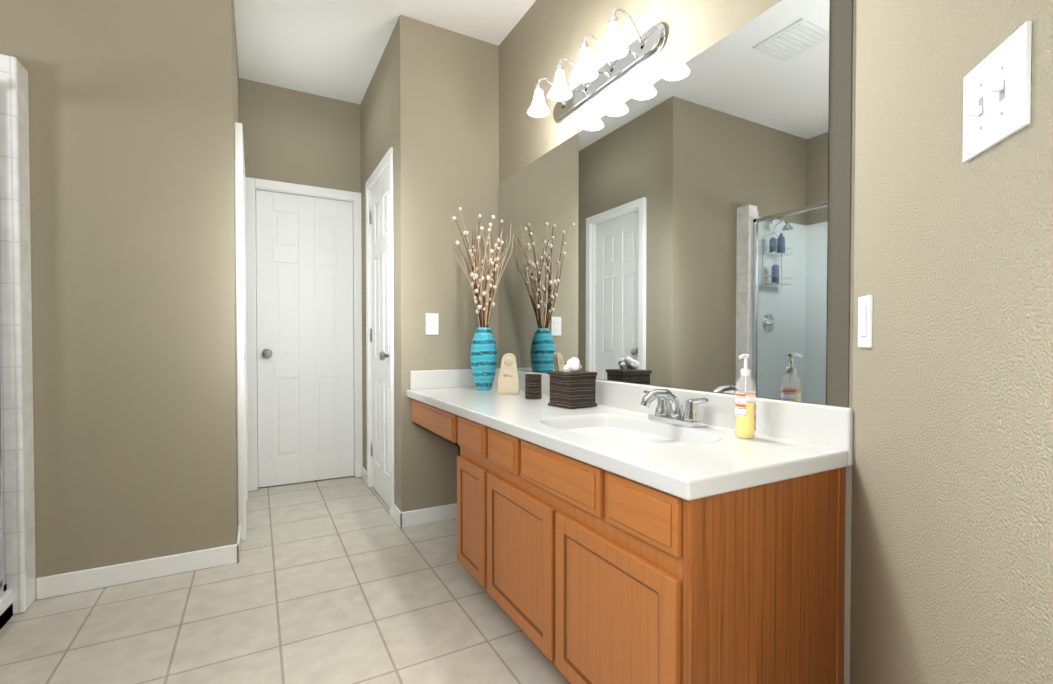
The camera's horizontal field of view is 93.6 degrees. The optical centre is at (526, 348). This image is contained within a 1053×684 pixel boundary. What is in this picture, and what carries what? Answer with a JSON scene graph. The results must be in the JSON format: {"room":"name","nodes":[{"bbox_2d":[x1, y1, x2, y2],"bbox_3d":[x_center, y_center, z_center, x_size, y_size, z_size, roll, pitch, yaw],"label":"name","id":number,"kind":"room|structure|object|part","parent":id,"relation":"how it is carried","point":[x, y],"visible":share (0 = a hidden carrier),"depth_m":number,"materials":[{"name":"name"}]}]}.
{"room":"bathroom","nodes":[
{"label":"bathroom","id":0,"kind":"room"},
{"bbox_2d":[0,0,239,578],"bbox_3d":[-2.025,-0.392,1.909,1.540,2.740,0.120,0,1,-29],"label":"wall","id":1,"kind":"structure","parent":0,"point":[138,108],"depth_m":2.05,"materials":[{"name":"beige paint"}]},
{"bbox_2d":[0,54,35,614],"bbox_3d":[-1.925,-0.041,1.835,0.100,2.040,0.114,0,1,-29],"label":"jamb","id":2,"kind":"object","parent":1,"relation":"attached to","point":[17,339],"visible":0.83,"depth_m":1.81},
{"bbox_2d":[36,538,240,599],"bbox_3d":[-1.605,0.933,2.083,0.682,0.084,0.013,0,1,-29],"label":"baseboard","id":3,"kind":"structure","parent":1,"relation":"attached to","point":[86,580],"depth_m":2.06,"materials":[{"name":"white wood"}]},
{"bbox_2d":[236,41,247,176],"bbox_3d":[-1.710,-0.406,2.834,0.140,2.740,1.190,0,1,-29],"label":"wall","id":4,"kind":"structure","parent":0,"point":[241,100],"depth_m":3.27,"materials":[{"name":"beige paint"}]},
{"bbox_2d":[234,122,247,540],"bbox_3d":[-1.661,-0.082,2.768,0.154,2.091,0.744,0,1,-29],"label":"door frame","id":5,"kind":"structure","parent":4,"relation":"attached to","point":[241,329],"depth_m":2.47,"materials":[{"name":"white wood"}]},
{"bbox_2d":[0,476,570,683],"bbox_3d":[-0.814,1.040,1.123,3.450,0.100,5.350,0,1,-29],"label":"floor","id":6,"kind":"structure","parent":0,"point":[344,580],"depth_m":1.79,"materials":[{"name":"beige tile"}]},
{"bbox_2d":[0,199,12,629],"bbox_3d":[-2.003,-0.015,1.137,0.889,2.009,1.264,0,1,-29],"label":"shower","id":7,"kind":"object","parent":6,"relation":"on","point":[6,605],"visible":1,"depth_m":1.77,"materials":[{"name":"silver metal"}]},
{"bbox_3d":[-1.976,-0.025,1.095,0.881,1.830,1.133,0,1,-29],"label":"frame","id":8,"kind":"part","parent":7,"relation":"part of","materials":[{"name":"silver metal"}]},
{"bbox_2d":[406,368,852,683],"bbox_3d":[0.070,0.549,1.932,0.554,0.856,1.984,0,1,-29],"label":"bathroom vanity","id":9,"kind":"object","parent":6,"relation":"on","point":[625,533],"visible":1,"depth_m":1.19,"materials":[{"name":"brown wood"}]},
{"bbox_2d":[406,368,852,500],"bbox_3d":[0.070,0.240,1.928,0.554,0.215,1.984,0,1,-29],"label":"countertop","id":10,"kind":"structure","parent":9,"relation":"on","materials":[{"name":"white stone"}]},
{"bbox_2d":[452,207,513,389],"bbox_3d":[-0.254,-0.249,2.682,0.328,0.938,0.282,0,1,-29],"label":"vase","id":11,"kind":"object","parent":10,"relation":"on","point":[483,354],"visible":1,"depth_m":2.61,"materials":[{"name":"teal ceramic"}]},
{"bbox_2d":[498,353,518,393],"bbox_3d":[-0.089,0.124,2.456,0.104,0.200,0.082,0,1,3],"label":"air freshener","id":12,"kind":"object","parent":10,"relation":"on","point":[508,380],"visible":1,"depth_m":2.44,"materials":[{"name":"beige plastic"}]},
{"bbox_2d":[525,374,541,398],"bbox_3d":[0.031,0.173,2.244,0.078,0.108,0.078,0,1,-29],"label":"cup","id":13,"kind":"object","parent":10,"relation":"on","point":[533,386],"visible":1,"depth_m":2.21,"materials":[{"name":"brown wood"}]},
{"bbox_2d":[548,357,596,408],"bbox_3d":[0.184,0.133,1.984,0.142,0.196,0.142,-1,1,-37],"label":"tissue box","id":14,"kind":"object","parent":10,"relation":"on","point":[572,386],"visible":1,"depth_m":1.94,"materials":[{"name":"brown wood"}]},
{"bbox_2d":[641,389,708,427],"bbox_3d":[0.430,0.182,1.552,0.178,0.111,0.272,0,1,-29],"label":"faucet","id":15,"kind":"object","parent":10,"relation":"on","point":[664,417],"depth_m":1.54,"materials":[{"name":"silver metal"}]},
{"bbox_2d":[735,354,755,438],"bbox_3d":[0.587,0.128,1.331,0.061,0.226,0.050,0,1,-29],"label":"soap bottle","id":16,"kind":"object","parent":10,"relation":"on","point":[745,409],"visible":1,"depth_m":1.32,"materials":[{"name":"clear plastic"}]},
{"bbox_2d":[244,79,359,192],"bbox_3d":[-1.577,-0.416,3.517,0.750,2.740,0.120,0,1,-29],"label":"wall","id":17,"kind":"structure","parent":0,"point":[295,137],"depth_m":3.44,"materials":[{"name":"beige paint"}]},
{"bbox_2d":[245,177,362,490],"bbox_3d":[-1.559,-0.093,3.510,0.754,2.091,0.154,0,1,-29],"label":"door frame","id":18,"kind":"structure","parent":17,"relation":"attached to","point":[304,282],"depth_m":3.49,"materials":[{"name":"white wood"}]},
{"bbox_3d":[-1.760,0.036,3.352,0.064,0.064,0.066,0,1,-29],"label":"knob","id":19,"kind":"part","parent":18,"relation":"part of","materials":[{"name":"silver metal"}]},
{"bbox_2d":[234,0,535,103],"bbox_3d":[-0.814,-1.800,1.080,3.450,0.100,5.350,0,1,-29],"label":"ceiling","id":20,"kind":"structure","parent":0,"point":[334,49],"depth_m":2.78,"materials":[{"name":"white paint"}]},
{"bbox_2d":[360,15,427,511],"bbox_3d":[-0.921,-0.412,3.226,0.120,2.740,1.260,0,1,-29],"label":"wall","id":21,"kind":"structure","parent":0,"point":[394,105],"depth_m":2.69,"materials":[{"name":"beige paint"}]},
{"bbox_2d":[361,466,366,483],"bbox_3d":[-1.161,0.911,3.544,0.013,0.084,0.265,0,1,-29],"label":"baseboard","id":22,"kind":"structure","parent":21,"relation":"attached to","point":[363,472],"depth_m":3.55,"materials":[{"name":"white wood"}]},
{"bbox_2d":[369,211,371,455],"bbox_3d":[-1.060,-0.099,3.367,0.012,1.670,0.012,0,1,-29],"label":"right door jamb hinge","id":23,"kind":"object","parent":21,"relation":"attached to","point":[370,329],"visible":1,"depth_m":3.36,"materials":[{"name":"silver metal"}]},
{"bbox_2d":[365,147,394,518],"bbox_3d":[-0.893,-0.087,3.115,0.176,2.091,0.724,0,1,-29],"label":"door","id":24,"kind":"structure","parent":21,"relation":"attached to","point":[380,334],"depth_m":3.11,"materials":[{"name":"white wood"}]},
{"bbox_3d":[-0.827,0.043,2.882,0.066,0.064,0.064,0,1,-29],"label":"knob","id":25,"kind":"part","parent":24,"relation":"part of","materials":[{"name":"silver metal"}]},
{"bbox_2d":[428,24,495,507],"bbox_3d":[-0.400,-0.407,2.867,0.450,2.740,0.130,0,1,-29],"label":"wall","id":26,"kind":"structure","parent":0,"point":[461,68],"depth_m":2.79,"materials":[{"name":"beige paint"}]},
{"bbox_2d":[396,503,456,527],"bbox_3d":[-0.437,0.922,2.783,0.553,0.084,0.017,0,1,-29],"label":"baseboard","id":27,"kind":"structure","parent":26,"relation":"attached to","point":[444,512],"depth_m":2.72,"materials":[{"name":"white wood"}]},
{"bbox_2d":[426,313,438,334],"bbox_3d":[-0.520,-0.134,2.726,0.072,0.118,0.008,0,1,-29],"label":"light switch","id":28,"kind":"object","parent":26,"relation":"attached to","point":[432,323],"visible":1,"depth_m":2.72,"materials":[{"name":"white plastic"}]},
{"bbox_2d":[496,0,856,683],"bbox_3d":[0.404,-0.394,2.013,0.120,2.740,2.380,0,1,-29],"label":"wall","id":29,"kind":"structure","parent":0,"point":[551,31],"depth_m":2.11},
{"bbox_2d":[527,8,666,123],"bbox_3d":[0.224,-1.126,1.989,0.206,0.162,0.730,0,1,-29],"label":"sconce","id":30,"kind":"object","parent":29,"relation":"attached to","point":[620,56],"visible":1,"depth_m":1.92,"materials":[{"name":"white glass"}]},
{"bbox_3d":[0.180,-1.096,1.963,0.102,0.104,0.627,0,1,-29],"label":"lamp shade","id":31,"kind":"part","parent":30,"relation":"part of","materials":[{"name":"white glass"}]},
{"bbox_2d":[499,0,852,406],"bbox_3d":[0.310,-0.413,2.052,0.006,1.083,1.964,0,1,-29],"label":"mirror","id":32,"kind":"object","parent":29,"relation":"attached to","point":[687,225],"visible":0.95,"depth_m":1.56,"materials":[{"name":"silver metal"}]},
{"bbox_2d":[850,0,1052,683],"bbox_3d":[0.494,-0.363,-0.030,0.120,2.740,2.500,0,1,16],"label":"wall","id":33,"kind":"structure","parent":0,"point":[952,527],"depth_m":0.78,"materials":[{"name":"beige paint"}]},
{"bbox_2d":[858,295,872,346],"bbox_3d":[0.759,-0.060,1.111,0.008,0.115,0.070,0,1,16],"label":"rocker light switch","id":34,"kind":"object","parent":33,"relation":"attached to","point":[865,311],"visible":1,"depth_m":1.10,"materials":[{"name":"white plastic"}]},
{"bbox_2d":[963,21,1031,161],"bbox_3d":[0.626,-0.338,0.671,0.020,0.125,0.135,0,1,16],"label":"toggle light switch","id":35,"kind":"object","parent":33,"relation":"attached to","point":[997,97],"visible":1,"depth_m":0.65,"materials":[{"name":"white plastic"}]}
]}

